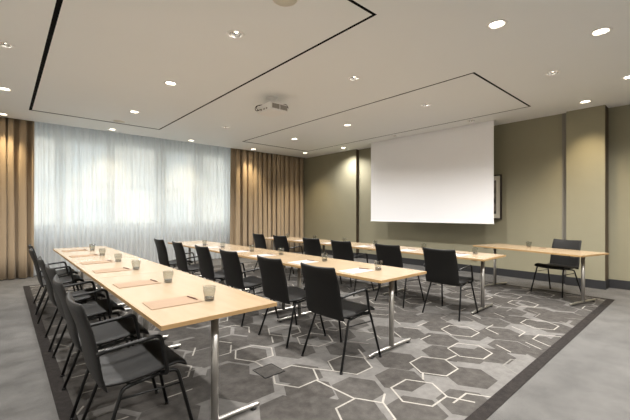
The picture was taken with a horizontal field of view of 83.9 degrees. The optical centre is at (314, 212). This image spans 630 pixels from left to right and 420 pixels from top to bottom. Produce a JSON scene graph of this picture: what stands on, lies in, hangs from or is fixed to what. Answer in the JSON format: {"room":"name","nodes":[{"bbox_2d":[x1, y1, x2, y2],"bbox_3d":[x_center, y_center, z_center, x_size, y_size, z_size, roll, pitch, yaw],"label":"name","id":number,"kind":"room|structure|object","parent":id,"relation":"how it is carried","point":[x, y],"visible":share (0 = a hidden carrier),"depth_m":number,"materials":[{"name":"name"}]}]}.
{"room":"conference room","nodes":[
{"label":"conference room","id":0,"kind":"room"},
{"bbox_2d":[0,0,629,157],"bbox_3d":[0.229,-1.930,4.630,10.100,0.060,12.010,0,0,-42],"label":"ceiling","id":1,"kind":"structure","parent":0,"point":[106,60],"depth_m":4.52,"materials":[{"name":"paint"}]},
{"bbox_2d":[0,87,12,90],"bbox_3d":[-4.761,-1.912,5.375,0.194,0.036,0.194,0,0,-42],"label":"recessed light","id":2,"kind":"object","parent":1,"relation":"in","point":[1,88],"visible":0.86,"depth_m":5.40,"materials":[{"name":"beige"}]},
{"bbox_2d":[0,41,14,48],"bbox_3d":[-3.511,-1.925,3.957,0.194,0.062,0.194,0,0,-42],"label":"recessed light","id":3,"kind":"object","parent":1,"relation":"in","point":[8,45],"visible":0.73,"depth_m":4.00,"materials":[{"name":"beige metal"}]},
{"bbox_2d":[112,120,125,122],"bbox_3d":[-4.056,-1.896,7.261,0.248,0.008,0.248,0,0,-42],"label":"ceiling speaker","id":4,"kind":"object","parent":1,"relation":"attached to","point":[117,121],"visible":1,"depth_m":7.27,"materials":[{"name":"white plastic"}]},
{"bbox_2d":[164,81,177,85],"bbox_3d":[-2.118,-1.912,5.144,0.194,0.036,0.194,0,0,-42],"label":"recessed light","id":5,"kind":"object","parent":1,"relation":"in","point":[172,83],"visible":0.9,"depth_m":5.16,"materials":[{"name":"beige"}]},
{"bbox_2d":[226,30,244,38],"bbox_3d":[-0.847,-1.925,3.732,0.194,0.062,0.194,0,0,-42],"label":"recessed light","id":6,"kind":"object","parent":1,"relation":"in","point":[236,33],"visible":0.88,"depth_m":3.77,"materials":[{"name":"white plastic"}]},
{"bbox_2d":[255,96,287,117],"bbox_3d":[-0.710,-1.768,5.762,0.426,0.265,0.411,0,0,-42],"label":"ceiling projector","id":7,"kind":"object","parent":1,"relation":"attached to","point":[273,109],"visible":1,"depth_m":5.70,"materials":[{"name":"white plastic"}]},
{"bbox_2d":[272,103,286,110],"bbox_3d":[-0.564,-1.702,5.628,0.295,0.075,0.004,0,0,-42],"label":"vent","id":8,"kind":"object","parent":7,"relation":"attached to","point":[275,106],"depth_m":5.62,"materials":[{"name":"grey"}]},
{"bbox_2d":[29,0,530,150],"bbox_3d":[-0.715,-1.938,6.369,6.690,0.073,6.257,0,0,-42],"label":"trim","id":9,"kind":"structure","parent":1,"relation":"attached to","point":[58,4],"depth_m":4.78,"materials":[{"name":"black metal"}]},
{"bbox_2d":[272,0,298,6],"bbox_3d":[-0.266,-1.896,3.111,0.248,0.008,0.248,0,0,-42],"label":"ceiling speaker","id":10,"kind":"object","parent":1,"relation":"attached to","point":[282,3],"visible":1,"depth_m":3.16,"materials":[{"name":"white plastic"}]},
{"bbox_2d":[347,76,360,80],"bbox_3d":[0.548,-1.925,4.948,0.194,0.062,0.194,0,0,-42],"label":"recessed light","id":11,"kind":"object","parent":1,"relation":"in","point":[353,78],"visible":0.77,"depth_m":4.99,"materials":[{"name":"beige metal"}]},
{"bbox_2d":[420,103,431,106],"bbox_3d":[1.950,-1.925,6.170,0.194,0.062,0.194,0,0,-42],"label":"recessed light","id":12,"kind":"object","parent":1,"relation":"in","point":[424,104],"visible":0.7,"depth_m":6.21,"materials":[{"name":"beige metal"}]},
{"bbox_2d":[371,120,493,223],"bbox_3d":[2.606,-0.892,8.411,0.070,2.255,3.230,0,0,-42],"label":"projection screen","id":13,"kind":"object","parent":1,"relation":"hanging from","point":[445,175],"visible":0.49,"depth_m":8.14,"materials":[{"name":"white fabric"}]},
{"bbox_2d":[486,19,507,29],"bbox_3d":[1.833,-1.912,3.535,0.194,0.036,0.194,0,0,-42],"label":"recessed light","id":14,"kind":"object","parent":1,"relation":"in","point":[494,23],"visible":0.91,"depth_m":3.55,"materials":[{"name":"white plastic"}]},
{"bbox_2d":[490,21,503,25],"bbox_3d":[1.833,-1.920,3.535,0.138,0.004,0.138,0,0,-42],"label":"diffuser","id":15,"kind":"object","parent":14,"relation":"attached to","point":[494,23],"depth_m":3.55,"materials":[{"name":"beige plastic"}]},
{"bbox_2d":[544,70,560,75],"bbox_3d":[3.229,-1.925,4.764,0.194,0.062,0.194,0,0,-42],"label":"recessed light","id":16,"kind":"object","parent":1,"relation":"in","point":[556,72],"visible":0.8,"depth_m":4.79,"materials":[{"name":"beige"}]},
{"bbox_2d":[578,100,591,103],"bbox_3d":[4.617,-1.912,5.987,0.194,0.036,0.194,0,0,-42],"label":"recessed light","id":17,"kind":"object","parent":1,"relation":"in","point":[582,102],"visible":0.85,"depth_m":6.02,"materials":[{"name":"white plastic"}]},
{"bbox_2d":[589,27,612,35],"bbox_3d":[2.996,-1.912,3.673,0.194,0.036,0.194,0,0,-42],"label":"recessed light","id":18,"kind":"object","parent":1,"relation":"in","point":[596,32],"visible":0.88,"depth_m":3.69,"materials":[{"name":"beige plastic"}]},
{"bbox_2d":[593,28,607,32],"bbox_3d":[2.996,-1.920,3.673,0.138,0.004,0.138,0,0,-42],"label":"diffuser","id":19,"kind":"object","parent":18,"relation":"attached to","point":[598,30],"depth_m":3.68,"materials":[{"name":"beige plastic"}]},
{"bbox_2d":[0,251,629,419],"bbox_3d":[-0.017,1.400,4.906,10.300,0.100,12.950,0,0,-42],"label":"floor","id":20,"kind":"structure","parent":0,"point":[589,378],"depth_m":2.98,"materials":[{"name":"grey carpet"}]},
{"bbox_2d":[23,261,613,419],"bbox_3d":[-0.356,1.347,5.933,6.810,0.007,7.405,0,0,-42],"label":"patterned rug","id":21,"kind":"object","parent":20,"relation":"on","point":[450,368],"visible":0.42,"depth_m":3.26,"materials":[{"name":"grey carpet"}]},
{"bbox_2d":[28,244,77,309],"bbox_3d":[-3.839,0.899,5.178,0.621,0.888,0.533,0,0,-42],"label":"chair","id":22,"kind":"object","parent":21,"relation":"on","point":[61,272],"visible":0.34,"depth_m":5.13,"materials":[{"name":"black leather"}]},
{"bbox_2d":[29,248,86,323],"bbox_3d":[-3.353,0.899,4.594,0.621,0.888,0.550,0,0,-41],"label":"chair","id":23,"kind":"object","parent":21,"relation":"on","point":[71,279],"visible":0.73,"depth_m":4.46,"materials":[{"name":"black"}]},
{"bbox_2d":[37,256,106,351],"bbox_3d":[-2.568,0.899,3.740,0.621,0.888,0.533,0,0,-41],"label":"chair","id":24,"kind":"object","parent":21,"relation":"on","point":[83,299],"visible":0.66,"depth_m":3.57,"materials":[{"name":"black leather"}]},
{"bbox_2d":[45,263,129,376],"bbox_3d":[-2.090,0.899,3.226,0.621,0.888,0.550,0,0,-44],"label":"chair","id":25,"kind":"object","parent":21,"relation":"on","point":[98,307],"visible":0.64,"depth_m":3.13,"materials":[{"name":"black"}]},
{"bbox_2d":[53,246,130,305],"bbox_3d":[-3.480,0.968,5.396,0.740,0.750,1.775,0,0,-42],"label":"conference table","id":26,"kind":"object","parent":21,"relation":"on","point":[103,251],"visible":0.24,"depth_m":5.25,"materials":[{"name":"beige wood"}]},
{"bbox_2d":[62,249,87,251],"bbox_3d":[-3.769,0.591,5.495,0.320,0.004,0.216,0,0,-44],"label":"pad","id":27,"kind":"object","parent":26,"relation":"on","point":[80,249],"visible":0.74,"depth_m":5.49,"materials":[{"name":"beige paper"}]},
{"bbox_2d":[70,254,99,257],"bbox_3d":[-3.184,0.591,4.838,0.320,0.004,0.216,0,0,-44],"label":"pad","id":28,"kind":"object","parent":26,"relation":"on","point":[88,254],"visible":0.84,"depth_m":4.84,"materials":[{"name":"beige paper"}]},
{"bbox_2d":[53,274,158,419],"bbox_3d":[-1.572,0.899,2.618,0.621,0.888,0.533,0,0,-40],"label":"chair","id":29,"kind":"object","parent":21,"relation":"on","point":[113,331],"visible":0.7,"depth_m":2.50,"materials":[{"name":"black leather"}]},
{"bbox_2d":[68,255,176,351],"bbox_3d":[-2.299,0.968,4.070,0.740,0.750,1.775,0,0,-42],"label":"conference table","id":30,"kind":"object","parent":21,"relation":"on","point":[129,261],"visible":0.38,"depth_m":3.88,"materials":[{"name":"beige wood"}]},
{"bbox_2d":[79,260,113,264],"bbox_3d":[-2.612,0.591,4.195,0.320,0.004,0.216,0,0,-45],"label":"pad","id":31,"kind":"object","parent":30,"relation":"on","point":[103,261],"visible":0.84,"depth_m":4.16,"materials":[{"name":"beige paper"}]},
{"bbox_2d":[92,267,130,272],"bbox_3d":[-2.093,0.591,3.613,0.320,0.004,0.216,0,0,-40],"label":"pad","id":32,"kind":"object","parent":30,"relation":"on","point":[113,269],"visible":1,"depth_m":3.58,"materials":[{"name":"beige paper"}]},
{"bbox_2d":[66,290,193,419],"bbox_3d":[-1.099,0.899,2.087,0.621,0.888,0.550,0,0,-42],"label":"chair","id":33,"kind":"object","parent":21,"relation":"on","point":[141,360],"visible":1,"depth_m":1.97,"materials":[{"name":"black leather"}]},
{"bbox_2d":[154,238,193,274],"bbox_3d":[-2.541,0.899,6.332,0.621,0.888,0.533,0,0,-44],"label":"chair","id":34,"kind":"object","parent":21,"relation":"on","point":[163,259],"visible":0.68,"depth_m":6.12,"materials":[{"name":"black leather"}]},
{"bbox_2d":[95,270,276,419],"bbox_3d":[-1.118,0.968,2.744,0.740,0.750,1.775,0,0,-42],"label":"conference table","id":35,"kind":"object","parent":21,"relation":"on","point":[222,300],"visible":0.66,"depth_m":2.37,"materials":[{"name":"brown wood"}]},
{"bbox_2d":[113,279,160,288],"bbox_3d":[-1.488,0.591,2.933,0.320,0.004,0.216,0,0,-42],"label":"pad","id":36,"kind":"object","parent":35,"relation":"on","point":[142,282],"visible":0.97,"depth_m":2.92,"materials":[{"name":"beige paper"}]},
{"bbox_2d":[143,295,202,309],"bbox_3d":[-0.942,0.591,2.321,0.320,0.004,0.216,0,0,-40],"label":"pad","id":37,"kind":"object","parent":35,"relation":"on","point":[165,303],"visible":1,"depth_m":2.30,"materials":[{"name":"beige paper"}]},
{"bbox_2d":[172,241,214,281],"bbox_3d":[-1.990,0.899,5.755,0.621,0.888,0.550,0,0,-40],"label":"chair","id":38,"kind":"object","parent":21,"relation":"on","point":[180,254],"visible":0.68,"depth_m":5.55,"materials":[{"name":"black"}]},
{"bbox_2d":[168,240,243,286],"bbox_3d":[-2.095,0.968,6.630,0.740,0.750,1.775,0,0,-42],"label":"conference table","id":39,"kind":"object","parent":21,"relation":"on","point":[185,243],"visible":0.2,"depth_m":6.57,"materials":[{"name":"beige wood"}]},
{"bbox_2d":[195,245,243,290],"bbox_3d":[-1.378,0.899,5.067,0.621,0.888,0.533,0,0,-41],"label":"chair","id":40,"kind":"object","parent":21,"relation":"on","point":[203,253],"visible":0.61,"depth_m":4.86,"materials":[{"name":"black leather"}]},
{"bbox_2d":[219,249,278,326],"bbox_3d":[-0.867,0.899,4.491,0.621,0.888,0.550,0,0,-42],"label":"chair","id":41,"kind":"object","parent":21,"relation":"on","point":[233,273],"visible":0.74,"depth_m":4.30,"materials":[{"name":"black"}]},
{"bbox_2d":[209,246,310,315],"bbox_3d":[-0.914,0.968,5.303,0.740,0.750,1.775,0,0,-42],"label":"conference table","id":42,"kind":"object","parent":21,"relation":"on","point":[255,251],"visible":0.45,"depth_m":5.12,"materials":[{"name":"beige wood"}]},
{"bbox_2d":[249,254,274,256],"bbox_3d":[-0.728,0.591,4.869,0.320,0.004,0.216,0,0,-42],"label":"pad","id":43,"kind":"object","parent":42,"relation":"on","point":[261,255],"visible":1,"depth_m":4.84,"materials":[{"name":"grey paper"}]},
{"bbox_2d":[253,363,284,378],"bbox_3d":[-0.394,1.342,2.983,0.200,0.004,0.200,0,0,-42],"label":"floor outlet","id":44,"kind":"object","parent":21,"relation":"on","point":[269,370],"visible":1,"depth_m":2.98,"materials":[{"name":"black metal"}]},
{"bbox_2d":[253,233,285,271],"bbox_3d":[-1.050,0.899,7.904,0.621,0.888,0.533,0,0,-41],"label":"chair","id":45,"kind":"object","parent":21,"relation":"on","point":[259,239],"visible":0.37,"depth_m":7.69,"materials":[{"name":"black leather"}]},
{"bbox_2d":[273,235,302,280],"bbox_3d":[-0.520,0.899,7.303,0.621,0.888,0.550,0,0,-43],"label":"chair","id":46,"kind":"object","parent":21,"relation":"on","point":[281,243],"visible":0.39,"depth_m":7.08,"materials":[{"name":"black"}]},
{"bbox_2d":[257,255,326,348],"bbox_3d":[-0.278,0.899,3.824,0.621,0.888,0.533,0,0,-42],"label":"chair","id":47,"kind":"object","parent":21,"relation":"on","point":[274,282],"visible":0.87,"depth_m":3.64,"materials":[{"name":"black leather"}]},
{"bbox_2d":[265,237,326,277],"bbox_3d":[-0.530,0.968,8.023,0.740,0.750,1.775,0,0,-42],"label":"conference table","id":48,"kind":"object","parent":21,"relation":"on","point":[289,239],"visible":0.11,"depth_m":8.00,"materials":[{"name":"beige wood"}]},
{"bbox_2d":[302,237,341,283],"bbox_3d":[0.116,0.899,6.596,0.621,0.888,0.533,0,0,-43],"label":"chair","id":49,"kind":"object","parent":21,"relation":"on","point":[312,247],"visible":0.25,"depth_m":6.38,"materials":[{"name":"black leather"}]},
{"bbox_2d":[300,262,381,374],"bbox_3d":[0.220,0.899,3.262,0.621,0.888,0.550,0,0,-42],"label":"chair","id":50,"kind":"object","parent":21,"relation":"on","point":[323,297],"visible":1,"depth_m":3.09,"materials":[{"name":"black"}]},
{"bbox_2d":[277,255,426,358],"bbox_3d":[0.267,0.968,3.978,0.740,0.750,1.775,0,0,-42],"label":"conference table","id":51,"kind":"object","parent":21,"relation":"on","point":[385,274],"visible":0.74,"depth_m":3.59,"materials":[{"name":"beige wood"}]},
{"bbox_2d":[287,260,318,263],"bbox_3d":[-0.142,0.591,4.212,0.320,0.004,0.216,0,0,-44],"label":"pad","id":52,"kind":"object","parent":51,"relation":"on","point":[302,261],"visible":1,"depth_m":4.18,"materials":[{"name":"grey paper"}]},
{"bbox_2d":[339,268,374,273],"bbox_3d":[0.423,0.591,3.577,0.320,0.004,0.216,0,0,-40],"label":"pad","id":53,"kind":"object","parent":51,"relation":"on","point":[355,270],"visible":0.91,"depth_m":3.58,"materials":[{"name":"white paper"}]},
{"bbox_2d":[331,240,373,295],"bbox_3d":[0.617,0.899,5.985,0.621,0.888,0.550,0,0,-44],"label":"chair","id":54,"kind":"object","parent":21,"relation":"on","point":[342,250],"visible":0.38,"depth_m":5.77,"materials":[{"name":"black"}]},
{"bbox_2d":[320,240,388,291],"bbox_3d":[0.651,0.968,6.697,0.740,0.750,1.775,0,0,-42],"label":"conference table","id":55,"kind":"object","parent":21,"relation":"on","point":[353,244],"visible":0.23,"depth_m":6.57,"materials":[{"name":"beige wood"}]},
{"bbox_2d":[374,243,424,307],"bbox_3d":[1.257,0.899,5.299,0.621,0.888,0.533,0,0,-40],"label":"chair","id":56,"kind":"object","parent":21,"relation":"on","point":[387,255],"visible":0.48,"depth_m":5.11,"materials":[{"name":"black leather"}]},
{"bbox_2d":[373,246,505,314],"bbox_3d":[1.832,0.968,5.371,0.740,0.750,1.775,0,0,-42],"label":"conference table","id":57,"kind":"object","parent":21,"relation":"on","point":[475,256],"visible":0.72,"depth_m":4.83,"materials":[{"name":"beige wood"}]},
{"bbox_2d":[422,247,478,320],"bbox_3d":[1.791,0.899,4.688,0.621,0.888,0.550,0,0,-42],"label":"chair","id":58,"kind":"object","parent":21,"relation":"on","point":[441,266],"visible":1,"depth_m":4.52,"materials":[{"name":"black"}]},
{"bbox_2d":[473,244,608,305],"bbox_3d":[3.634,0.968,5.821,0.740,0.750,1.775,0,0,-27],"label":"conference table","id":59,"kind":"object","parent":21,"relation":"on","point":[555,251],"visible":0.87,"depth_m":5.40,"materials":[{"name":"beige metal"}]},
{"bbox_2d":[530,239,581,297],"bbox_3d":[4.068,0.899,5.886,0.621,0.888,0.533,0,0,-25],"label":"chair","id":60,"kind":"object","parent":21,"relation":"on","point":[559,262],"visible":0.92,"depth_m":5.92,"materials":[{"name":"black leather"}]},
{"bbox_2d":[303,104,629,280],"bbox_3d":[3.672,-0.375,8.191,0.620,3.650,12.950,0,0,-42],"label":"wall","id":61,"kind":"structure","parent":0,"point":[527,153],"depth_m":7.10,"materials":[{"name":"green paint"}]},
{"bbox_2d":[356,149,358,252],"bbox_3d":[1.274,-0.354,10.508,0.117,3.089,0.006,0,0,-42],"label":"trim","id":62,"kind":"structure","parent":61,"relation":"attached to","point":[357,151],"depth_m":10.50,"materials":[{"name":"brown"}]},
{"bbox_2d":[304,249,629,289],"bbox_3d":[3.571,1.272,8.068,0.335,0.155,12.500,0,0,-42],"label":"baseboard","id":63,"kind":"structure","parent":61,"relation":"attached to","point":[589,283],"depth_m":7.06,"materials":[{"name":"black"}]},
{"bbox_2d":[494,174,501,218],"bbox_3d":[3.689,-0.340,7.785,0.035,0.960,0.860,0,0,-42],"label":"framed picture","id":64,"kind":"object","parent":61,"relation":"attached to","point":[497,178],"visible":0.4,"depth_m":7.51,"materials":[{"name":"black"}]},
{"bbox_2d":[494,180,495,213],"bbox_3d":[3.688,-0.340,7.784,0.002,0.720,0.640,0,0,-42],"label":"print","id":65,"kind":"object","parent":64,"relation":"attached to","point":[494,180],"depth_m":7.56},
{"bbox_2d":[562,113,565,274],"bbox_3d":[4.762,-0.354,6.679,0.012,3.089,0.089,0,0,-42],"label":"trim","id":66,"kind":"structure","parent":61,"relation":"attached to","point":[563,114],"depth_m":6.68,"materials":[{"name":"grey"}]},
{"bbox_2d":[605,105,608,280],"bbox_3d":[5.208,-0.354,6.256,0.297,3.089,0.006,0,0,-42],"label":"trim","id":67,"kind":"structure","parent":61,"relation":"attached to","point":[606,107],"depth_m":6.23,"materials":[{"name":"brown"}]},
{"bbox_3d":[-4.001,-2.112,9.131,9.570,0.175,0.200,0,0,-42],"label":"trim","id":68,"kind":"structure","parent":0,"visible":0},
{"bbox_2d":[0,117,33,279],"bbox_3d":[-6.678,-0.343,6.648,2.113,3.355,0.170,0,0,-42],"label":"drape","id":69,"kind":"object","parent":68,"relation":"hanging from","point":[16,135],"visible":0.9,"depth_m":7.16,"materials":[{"name":"beige fabric"}]},
{"bbox_2d":[34,121,230,275],"bbox_3d":[-4.272,-0.343,8.998,4.708,3.355,0.056,0,0,-42],"label":"sheer curtain","id":70,"kind":"object","parent":68,"relation":"hanging from","point":[122,192],"visible":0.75,"depth_m":8.63,"materials":[{"name":"white fabric"}]},
{"bbox_2d":[230,148,303,252],"bbox_3d":[-1.436,-0.343,11.318,2.856,3.355,0.176,0,0,-42],"label":"drape","id":71,"kind":"object","parent":68,"relation":"hanging from","point":[266,189],"visible":0.74,"depth_m":11.16,"materials":[{"name":"beige fabric"}]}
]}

